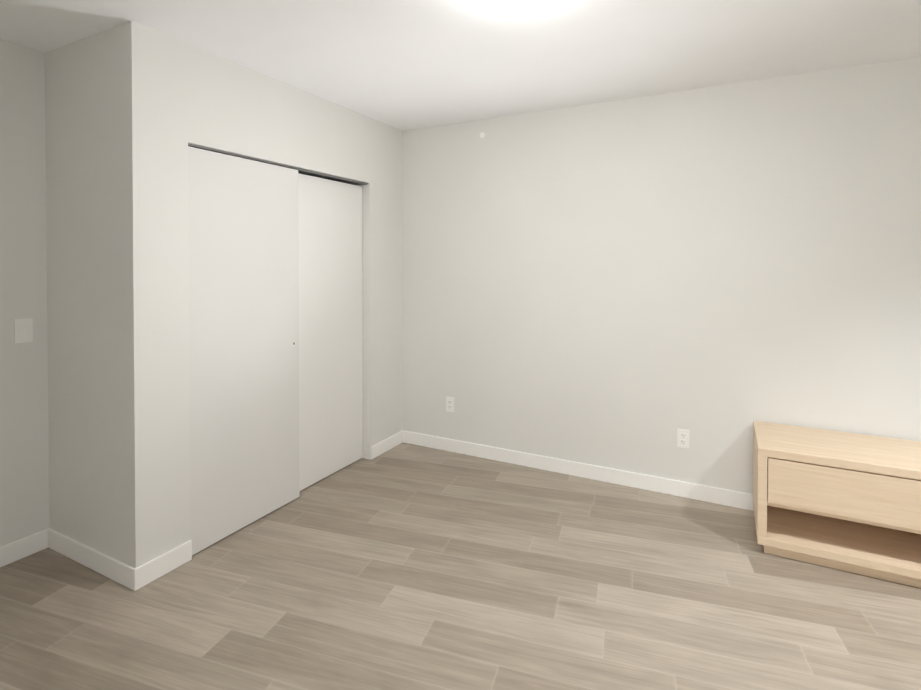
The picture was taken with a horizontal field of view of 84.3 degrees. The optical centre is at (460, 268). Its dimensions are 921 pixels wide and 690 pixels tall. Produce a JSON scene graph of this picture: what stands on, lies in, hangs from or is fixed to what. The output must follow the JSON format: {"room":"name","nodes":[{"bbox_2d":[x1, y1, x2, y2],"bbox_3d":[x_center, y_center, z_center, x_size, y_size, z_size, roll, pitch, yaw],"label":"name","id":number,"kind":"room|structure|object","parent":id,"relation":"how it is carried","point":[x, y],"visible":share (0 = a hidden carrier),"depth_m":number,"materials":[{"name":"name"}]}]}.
{"room":"bedroom","nodes":[
{"label":"bedroom","id":0,"kind":"room"},
{"bbox_2d":[0,39,48,546],"bbox_3d":[-2.225,0.164,2.436,0.100,2.500,4.556,0,1,28],"label":"wall","id":1,"kind":"structure","parent":0,"point":[24,472],"depth_m":2.49,"materials":[{"name":"white paint"}]},
{"bbox_2d":[0,530,43,567],"bbox_3d":[-2.628,1.377,1.555,0.014,0.095,2.335,0,1,28],"label":"baseboard","id":2,"kind":"structure","parent":1,"relation":"attached to","point":[14,551],"depth_m":2.48,"materials":[{"name":"white wood"}]},
{"bbox_2d":[14,318,32,343],"bbox_3d":[-2.135,0.301,2.489,0.013,0.118,0.072,0,1,28],"label":"rocker light switch","id":3,"kind":"object","parent":1,"relation":"attached to","point":[23,330],"visible":1,"depth_m":2.49,"materials":[{"name":"white plastic"}]},
{"bbox_2d":[45,26,119,560],"bbox_3d":[-1.795,0.163,2.479,0.623,2.500,0.100,0,1,28],"label":"wall","id":4,"kind":"structure","parent":0,"point":[82,254],"depth_m":2.42,"materials":[{"name":"white paint"}]},
{"bbox_2d":[44,528,143,590],"bbox_3d":[-1.749,1.367,2.406,0.725,0.095,0.014,0,1,28],"label":"baseboard","id":5,"kind":"structure","parent":4,"relation":"attached to","point":[128,576],"depth_m":2.38,"materials":[{"name":"white wood"}]},
{"bbox_2d":[116,21,401,567],"bbox_3d":[-1.005,0.154,3.190,0.120,2.500,2.091,0,1,28],"label":"wall","id":6,"kind":"structure","parent":0,"point":[174,97],"depth_m":2.42,"materials":[{"name":"white paint"}]},
{"bbox_2d":[188,143,367,554],"bbox_3d":[-1.045,0.393,3.124,0.112,2.023,1.408,0,1,28],"label":"sliding doors","id":7,"kind":"structure","parent":6,"relation":"in","point":[275,339],"depth_m":2.90,"materials":[{"name":"white paint"}]},
{"bbox_2d":[370,430,403,459],"bbox_3d":[-0.563,1.348,3.909,0.012,0.095,0.403,0,1,28],"label":"baseboard","id":8,"kind":"structure","parent":6,"relation":"attached to","point":[396,439],"depth_m":3.89,"materials":[{"name":"white wood"}]},
{"bbox_2d":[0,442,920,689],"bbox_3d":[0.606,1.461,1.032,6.434,0.060,4.656,0,1,28],"label":"floor","id":9,"kind":"structure","parent":0,"point":[404,566],"depth_m":2.16,"materials":[{"name":"brown wood"}]},
{"bbox_2d":[753,421,920,587],"bbox_3d":[1.916,1.147,2.562,0.750,0.530,0.488,0,1,28],"label":"nightstand","id":10,"kind":"object","parent":9,"relation":"on","point":[846,501],"visible":1,"depth_m":2.44,"materials":[{"name":"beige wood"}]},
{"bbox_2d":[0,0,920,130],"bbox_3d":[0.606,-1.109,1.000,6.434,0.080,4.656,0,1,28],"label":"ceiling","id":11,"kind":"structure","parent":0,"point":[402,65],"depth_m":2.43,"materials":[{"name":"white paint"}]},
{"bbox_2d":[402,56,920,493],"bbox_3d":[1.660,0.156,3.035,6.434,2.500,0.100,0,1,28],"label":"wall","id":12,"kind":"structure","parent":0,"point":[633,284],"depth_m":3.16,"materials":[{"name":"white paint"}]},
{"bbox_2d":[446,396,453,411],"bbox_3d":[-0.081,1.036,3.893,0.070,0.115,0.008,0,1,28],"label":"electrical outlet","id":13,"kind":"object","parent":12,"relation":"attached to","point":[449,404],"visible":1,"depth_m":3.89,"materials":[{"name":"white plastic"}]},
{"bbox_2d":[404,431,753,510],"bbox_3d":[1.963,1.361,2.828,5.491,0.095,0.014,0,1,28],"label":"baseboard","id":14,"kind":"structure","parent":12,"relation":"attached to","point":[726,497],"depth_m":3.39,"materials":[{"name":"white wood"}]},
{"bbox_2d":[677,429,689,448],"bbox_3d":[1.372,1.045,3.135,0.070,0.115,0.008,0,1,28],"label":"electrical outlet","id":15,"kind":"object","parent":12,"relation":"attached to","point":[683,438],"visible":1,"depth_m":3.13,"materials":[{"name":"white plastic"}]}
]}

